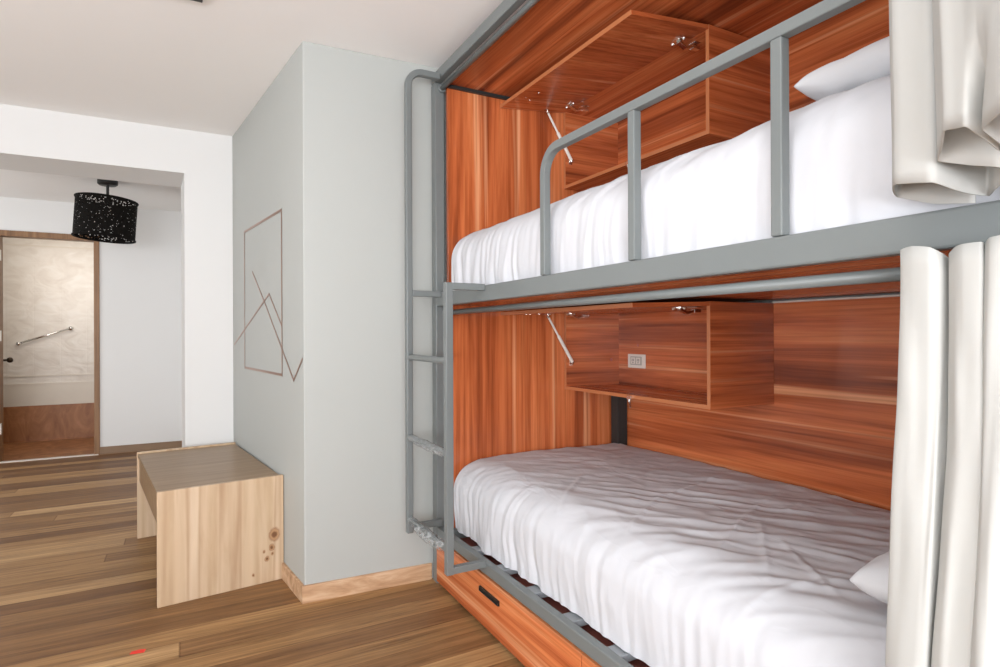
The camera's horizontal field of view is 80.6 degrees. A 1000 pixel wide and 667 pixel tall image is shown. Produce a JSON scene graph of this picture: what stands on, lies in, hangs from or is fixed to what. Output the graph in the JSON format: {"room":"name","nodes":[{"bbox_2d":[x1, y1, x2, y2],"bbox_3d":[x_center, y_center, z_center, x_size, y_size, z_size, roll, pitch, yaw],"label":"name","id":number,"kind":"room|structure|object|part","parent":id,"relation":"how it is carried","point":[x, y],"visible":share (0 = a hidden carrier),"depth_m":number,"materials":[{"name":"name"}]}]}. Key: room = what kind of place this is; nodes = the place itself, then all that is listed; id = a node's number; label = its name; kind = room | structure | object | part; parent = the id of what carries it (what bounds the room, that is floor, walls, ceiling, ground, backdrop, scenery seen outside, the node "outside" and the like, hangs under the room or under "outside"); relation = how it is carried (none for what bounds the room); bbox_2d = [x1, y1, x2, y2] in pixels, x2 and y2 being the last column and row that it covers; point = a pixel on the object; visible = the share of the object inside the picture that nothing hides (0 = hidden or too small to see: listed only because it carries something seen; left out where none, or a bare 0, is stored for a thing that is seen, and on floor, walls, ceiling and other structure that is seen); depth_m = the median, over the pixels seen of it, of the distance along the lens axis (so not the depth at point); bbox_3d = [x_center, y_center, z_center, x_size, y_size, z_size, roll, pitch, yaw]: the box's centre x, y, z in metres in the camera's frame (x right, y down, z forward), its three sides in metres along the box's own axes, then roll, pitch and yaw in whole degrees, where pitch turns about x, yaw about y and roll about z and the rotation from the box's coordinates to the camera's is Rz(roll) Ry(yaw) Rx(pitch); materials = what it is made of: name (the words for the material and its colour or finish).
{"room":"dormitory","nodes":[
{"label":"dormitory","id":0,"kind":"room"},
{"bbox_2d":[3,237,93,443],"bbox_3d":[-4.841,-0.035,7.003,2.100,2.517,0.120,0,0,-28],"label":"wall","id":1,"kind":"structure","parent":0,"point":[46,290],"depth_m":6.77,"materials":[{"name":"beige tile"}]},
{"bbox_2d":[16,327,73,344],"bbox_3d":[-5.194,0.026,6.729,0.520,0.212,0.066,0,0,-28],"label":"grab bar","id":2,"kind":"object","parent":1,"relation":"attached to","point":[69,328],"visible":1,"depth_m":6.70,"materials":[{"name":"silver metal"}]},
{"bbox_2d":[3,244,93,406],"bbox_3d":[-4.995,-0.093,6.865,1.700,1.825,0.015,0,0,-28],"label":"trim","id":3,"kind":"structure","parent":1,"relation":"attached to","point":[55,393],"depth_m":6.76,"materials":[{"name":"beige wood"}]},
{"bbox_2d":[3,437,149,460],"bbox_3d":[-5.036,1.254,6.213,3.200,0.060,1.380,0,0,-28],"label":"floor","id":4,"kind":"structure","parent":0,"point":[77,446],"depth_m":6.25,"materials":[{"name":"orange wood"}]},
{"bbox_2d":[0,197,181,446],"bbox_3d":[-4.685,-0.036,5.656,3.100,2.517,0.100,0,0,-28],"label":"wall","id":5,"kind":"structure","parent":0,"point":[140,281],"depth_m":6.11,"materials":[{"name":"paint"}]},
{"bbox_2d":[0,454,98,462],"bbox_3d":[-4.531,1.218,5.672,1.108,0.008,0.052,0,0,-28],"label":"trim","id":6,"kind":"structure","parent":5,"relation":"attached to","point":[85,454],"depth_m":5.72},
{"bbox_2d":[0,230,99,461],"bbox_3d":[-4.678,0.121,6.040,1.035,2.203,0.817,0,0,-28],"label":"door","id":7,"kind":"structure","parent":5,"relation":"in","point":[3,233],"depth_m":5.91,"materials":[{"name":"brown wood"}]},
{"bbox_3d":[-5.197,0.280,6.176,0.058,0.058,0.149,0,0,44],"label":"knob","id":8,"kind":"part","parent":7,"relation":"part of","materials":[{"name":"brown metal"}]},
{"bbox_2d":[100,441,181,454],"bbox_3d":[-3.696,1.181,6.119,0.763,0.075,0.013,0,0,-28],"label":"baseboard","id":9,"kind":"structure","parent":5,"relation":"attached to","point":[172,444],"depth_m":6.10,"materials":[{"name":"brown wood"}]},
{"bbox_2d":[0,104,232,446],"bbox_3d":[-3.182,-0.044,3.387,3.600,2.517,0.420,0,0,-28],"label":"wall","id":10,"kind":"structure","parent":0,"point":[34,140],"depth_m":3.80,"materials":[{"name":"white paint"}]},
{"bbox_2d":[0,450,524,666],"bbox_3d":[-1.494,1.237,2.049,5.500,0.060,9.230,0,0,-28],"label":"floor","id":11,"kind":"structure","parent":0,"point":[78,585],"depth_m":2.56,"materials":[{"name":"brown wood"}]},
{"bbox_2d":[130,649,145,653],"bbox_3d":[-1.373,1.206,2.235,0.049,0.002,0.027,0,0,-17],"label":"scrap","id":12,"kind":"object","parent":11,"relation":"on","point":[139,650],"visible":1,"depth_m":2.23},
{"bbox_2d":[137,442,283,607],"bbox_3d":[-1.608,0.954,3.196,0.541,0.509,1.110,0,0,-36],"label":"bench","id":13,"kind":"object","parent":11,"relation":"on","point":[215,512],"visible":0.97,"depth_m":2.79,"materials":[{"name":"brown wood"}]},
{"bbox_3d":[-1.813,0.800,3.050,0.020,0.140,1.066,0,0,-36],"label":"rail","id":14,"kind":"part","parent":13,"relation":"part of","materials":[{"name":"beige wood"}]},
{"bbox_3d":[-1.925,0.955,3.639,0.541,0.509,0.022,0,0,-36],"label":"panel","id":15,"kind":"part","parent":13,"relation":"part of","materials":[{"name":"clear wood"}]},
{"bbox_3d":[-1.609,0.719,3.196,0.533,0.020,1.066,0,0,-36],"label":"panel","id":16,"kind":"part","parent":13,"relation":"part of","materials":[{"name":"beige wood"}]},
{"bbox_2d":[431,0,999,666],"bbox_3d":[0.716,-0.033,2.083,1.117,2.462,2.392,0,0,-28],"label":"bunk bed","id":17,"kind":"object","parent":11,"relation":"on","point":[829,427],"visible":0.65,"depth_m":2.29,"materials":[{"name":"grey paint"}]},
{"bbox_3d":[-0.299,-0.002,2.866,0.046,2.410,0.052,0,0,-28],"label":"corner post","id":18,"kind":"part","parent":17,"relation":"part of","materials":[{"name":"grey metal"}]},
{"bbox_2d":[404,69,485,575],"bbox_3d":[-0.256,-0.141,2.541,0.184,2.172,0.488,0,0,-28],"label":"ladder","id":19,"kind":"object","parent":17,"relation":"attached to","point":[412,524],"visible":1,"depth_m":2.59,"materials":[{"name":"grey metal"}]},
{"bbox_3d":[0.191,0.950,3.018,0.981,0.046,0.030,0,0,-28],"label":"rail","id":20,"kind":"part","parent":17,"relation":"part of","materials":[{"name":"grey paint"}]},
{"bbox_3d":[0.244,-1.237,1.833,0.034,0.050,2.392,0,0,-28],"label":"rail","id":21,"kind":"part","parent":17,"relation":"part of","materials":[{"name":"grey paint"}]},
{"bbox_2d":[438,0,539,92],"bbox_3d":[0.258,-1.184,1.840,0.040,0.039,2.286,0,0,-28],"label":"curtain rod","id":22,"kind":"object","parent":17,"relation":"attached to","point":[518,15],"visible":1,"depth_m":2.38,"materials":[{"name":"grey paint"}]},
{"bbox_2d":[889,0,999,203],"bbox_3d":[0.665,-0.684,0.742,0.364,0.972,0.438,0,0,-28],"label":"curtain","id":23,"kind":"object","parent":22,"relation":"hanging from","point":[945,54],"visible":1,"depth_m":0.84,"materials":[{"name":"beige fabric"}]},
{"bbox_3d":[-0.044,1.038,2.334,0.008,0.020,0.165,0,0,-28],"label":"drawer handle","id":24,"kind":"part","parent":17,"relation":"part of","materials":[{"name":"black plastic"}]},
{"bbox_3d":[-0.020,1.082,2.318,0.020,0.206,1.163,0,0,-28],"label":"drawer","id":25,"kind":"part","parent":17,"relation":"part of","materials":[{"name":"brown wood"}]},
{"bbox_3d":[0.215,-0.008,3.078,1.058,2.358,0.020,0,0,-28],"label":"panel","id":26,"kind":"part","parent":17,"relation":"part of","materials":[{"name":"brown wood"}]},
{"bbox_3d":[0.253,0.949,1.831,0.032,0.046,2.288,0,0,-28],"label":"rail","id":27,"kind":"part","parent":17,"relation":"part of","materials":[{"name":"grey paint"}]},
{"bbox_3d":[0.520,1.080,1.314,0.020,0.206,1.108,0,0,-28],"label":"drawer","id":28,"kind":"part","parent":17,"relation":"part of","materials":[{"name":"brown wood"}]},
{"bbox_3d":[0.659,0.750,3.252,0.065,0.899,0.060,0,0,-28],"label":"corner post","id":29,"kind":"part","parent":17,"relation":"part of","materials":[{"name":"paint"}]},
{"bbox_3d":[0.366,-0.401,1.605,0.026,0.406,0.027,0,0,-28],"label":"guard post","id":30,"kind":"part","parent":17,"relation":"part of","materials":[{"name":"grey metal"}]},
{"bbox_2d":[500,10,770,190],"bbox_3d":[0.565,-0.959,2.696,0.755,0.460,0.984,0,0,-28],"label":"upper cabinet","id":31,"kind":"object","parent":17,"relation":"attached to","point":[639,52],"visible":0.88,"depth_m":2.60,"materials":[{"name":"brown wood"}]},
{"bbox_3d":[0.506,-0.978,3.213,0.369,0.420,0.016,0,0,-28],"label":"panel","id":32,"kind":"part","parent":31,"relation":"part of","materials":[{"name":"brown wood"}]},
{"bbox_3d":[0.402,-1.159,2.609,0.384,0.057,0.983,0,0,-28],"label":"flap door","id":33,"kind":"part","parent":31,"relation":"part of","materials":[{"name":"brown wood"}]},
{"bbox_3d":[0.734,-1.181,2.787,0.368,0.016,0.952,0,0,-28],"label":"panel","id":34,"kind":"part","parent":31,"relation":"part of","materials":[{"name":"brown wood"}]},
{"bbox_3d":[0.736,-0.777,2.787,0.369,0.016,0.952,0,0,-28],"label":"panel","id":35,"kind":"part","parent":31,"relation":"part of","materials":[{"name":"brown wood"}]},
{"bbox_3d":[0.891,-0.980,2.871,0.015,0.388,0.952,0,0,-28],"label":"panel","id":36,"kind":"part","parent":31,"relation":"part of","materials":[{"name":"brown wood"}]},
{"bbox_3d":[0.964,-0.981,2.361,0.369,0.420,0.016,0,0,-28],"label":"panel","id":37,"kind":"part","parent":31,"relation":"part of","materials":[{"name":"brown wood"}]},
{"bbox_2d":[501,301,773,409],"bbox_3d":[0.569,0.106,2.695,0.755,0.458,0.984,0,0,-28],"label":"upper cabinet","id":38,"kind":"object","parent":17,"relation":"attached to","point":[710,355],"visible":1,"depth_m":2.81,"materials":[{"name":"brown wood"}]},
{"bbox_3d":[0.510,0.086,3.213,0.369,0.417,0.016,0,0,-28],"label":"panel","id":39,"kind":"part","parent":38,"relation":"part of","materials":[{"name":"brown wood"}]},
{"bbox_3d":[0.405,-0.107,2.608,0.384,0.029,0.983,0,0,-28],"label":"flap door","id":40,"kind":"part","parent":38,"relation":"part of","materials":[{"name":"brown wood"}]},
{"bbox_2d":[628,354,645,368],"bbox_3d":[0.730,0.148,3.150,0.011,0.074,0.136,0,0,-28],"label":"power outlet","id":41,"kind":"object","parent":38,"relation":"attached to","point":[634,360],"visible":1,"depth_m":3.14,"materials":[{"name":"white plastic"}]},
{"bbox_3d":[0.740,0.286,2.786,0.369,0.016,0.952,0,0,-28],"label":"panel","id":42,"kind":"part","parent":38,"relation":"part of","materials":[{"name":"brown wood"}]},
{"bbox_3d":[0.739,-0.115,2.787,0.368,0.016,0.952,0,0,-28],"label":"panel","id":43,"kind":"part","parent":38,"relation":"part of","materials":[{"name":"brown wood"}]},
{"bbox_3d":[0.895,0.085,2.870,0.015,0.385,0.952,0,0,-28],"label":"panel","id":44,"kind":"part","parent":38,"relation":"part of","materials":[{"name":"brown wood"}]},
{"bbox_3d":[0.968,0.084,2.360,0.369,0.417,0.016,0,0,-28],"label":"panel","id":45,"kind":"part","parent":38,"relation":"part of","materials":[{"name":"brown wood"}]},
{"bbox_3d":[0.742,-1.203,2.082,1.063,0.018,2.280,0,0,-28],"label":"roof panel","id":46,"kind":"part","parent":17,"relation":"part of","materials":[{"name":"brown wood"}]},
{"bbox_2d":[442,267,899,314],"bbox_3d":[0.279,-0.103,1.848,0.040,0.039,2.286,0,0,-28],"label":"curtain rod","id":47,"kind":"object","parent":17,"relation":"attached to","point":[888,274],"visible":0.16,"depth_m":1.37,"materials":[{"name":"grey paint"}]},
{"bbox_2d":[885,235,999,666],"bbox_3d":[0.754,0.504,0.778,0.220,1.277,0.460,0,0,-28],"label":"curtain","id":48,"kind":"object","parent":47,"relation":"hanging from","point":[943,604],"visible":1,"depth_m":0.85,"materials":[{"name":"beige fabric"}]},
{"bbox_2d":[454,443,890,666],"bbox_3d":[0.736,0.757,2.078,1.036,0.349,2.228,0,0,-28],"label":"mattress","id":49,"kind":"object","parent":17,"relation":"on","point":[676,561],"visible":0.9,"depth_m":1.78,"materials":[{"name":"white fabric"}]},
{"bbox_2d":[850,551,888,602],"bbox_3d":[1.133,0.518,1.243,0.648,0.144,0.450,0,0,-34],"label":"pillow","id":50,"kind":"object","parent":49,"relation":"on","point":[872,578],"visible":0.09,"depth_m":1.22,"materials":[{"name":"white fabric"}]},
{"bbox_3d":[0.467,-0.415,1.417,0.027,0.432,1.352,0,0,-28],"label":"guard rail","id":51,"kind":"part","parent":17,"relation":"part of","materials":[{"name":"grey metal"}]},
{"bbox_3d":[0.741,-0.146,2.079,1.066,0.015,2.238,0,0,-28],"label":"deck panel","id":52,"kind":"part","parent":17,"relation":"part of","materials":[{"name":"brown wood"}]},
{"bbox_3d":[0.248,-0.165,1.832,0.032,0.064,2.288,0,0,-28],"label":"rail","id":53,"kind":"part","parent":17,"relation":"part of","materials":[{"name":"grey metal"}]},
{"bbox_2d":[451,75,999,284],"bbox_3d":[0.727,-0.337,2.079,1.043,0.375,2.232,0,0,-28],"label":"mattress","id":54,"kind":"object","parent":17,"relation":"on","point":[718,194],"visible":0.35,"depth_m":1.38,"materials":[{"name":"white fabric"}]},
{"bbox_2d":[794,36,889,100],"bbox_3d":[1.097,-0.586,1.335,0.648,0.141,0.508,0,0,-31],"label":"pillow","id":55,"kind":"object","parent":54,"relation":"on","point":[871,62],"visible":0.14,"depth_m":1.29,"materials":[{"name":"white fabric"}]},
{"bbox_3d":[1.208,0.520,2.328,0.018,1.292,2.240,0,0,-28],"label":"panel","id":56,"kind":"part","parent":17,"relation":"part of","materials":[{"name":"brown wood"}]},
{"bbox_3d":[0.577,-0.402,1.213,0.026,0.406,0.027,0,0,-28],"label":"guard post","id":57,"kind":"part","parent":17,"relation":"part of","materials":[{"name":"grey metal"}]},
{"bbox_3d":[1.203,-0.676,2.328,0.018,1.032,2.240,0,0,-28],"label":"panel","id":58,"kind":"part","parent":17,"relation":"part of","materials":[{"name":"brown wood"}]},
{"bbox_2d":[0,0,528,211],"bbox_3d":[-1.840,-1.338,2.676,5.500,0.060,10.650,0,0,-28],"label":"ceiling","id":59,"kind":"structure","parent":0,"point":[205,66],"depth_m":2.71,"materials":[{"name":"white paint"}]},
{"bbox_2d":[71,179,138,243],"bbox_3d":[-3.337,-1.042,4.987,0.478,0.515,0.460,0,0,-31],"label":"ceiling lamp","id":60,"kind":"object","parent":59,"relation":"hanging from","point":[86,220],"visible":1,"depth_m":4.84,"materials":[{"name":"black metal"}]},
{"bbox_2d":[232,41,454,584],"bbox_3d":[-0.488,-0.054,3.706,2.070,2.517,1.567,0,0,-28],"label":"wall","id":61,"kind":"structure","parent":0,"point":[323,145],"depth_m":2.78,"materials":[{"name":"grey paint"}]},
{"bbox_2d":[234,208,302,381],"bbox_3d":[-1.316,-0.200,3.254,0.001,0.858,1.497,0,0,-35],"label":"wall decal","id":62,"kind":"object","parent":61,"relation":"attached to","point":[280,210],"visible":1,"depth_m":3.13,"materials":[{"name":"orange metal"}]},
{"bbox_2d":[282,562,303,603],"bbox_3d":[-1.323,1.168,3.264,0.013,0.079,1.561,0,0,-35],"label":"baseboard","id":63,"kind":"structure","parent":61,"relation":"attached to","point":[292,581],"depth_m":2.75,"materials":[{"name":"beige wood"}]},
{"bbox_2d":[302,563,431,603],"bbox_3d":[-0.608,1.165,2.757,0.606,0.079,0.012,0,0,-26],"label":"baseboard","id":64,"kind":"structure","parent":61,"relation":"attached to","point":[331,589],"depth_m":2.74,"materials":[{"name":"beige wood"}]},
{"bbox_2d":[746,292,899,302],"bbox_3d":[1.924,-0.066,1.383,0.100,2.517,4.815,0,0,-28],"label":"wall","id":65,"kind":"structure","parent":0,"point":[897,293],"depth_m":2.40,"materials":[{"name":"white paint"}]}
]}

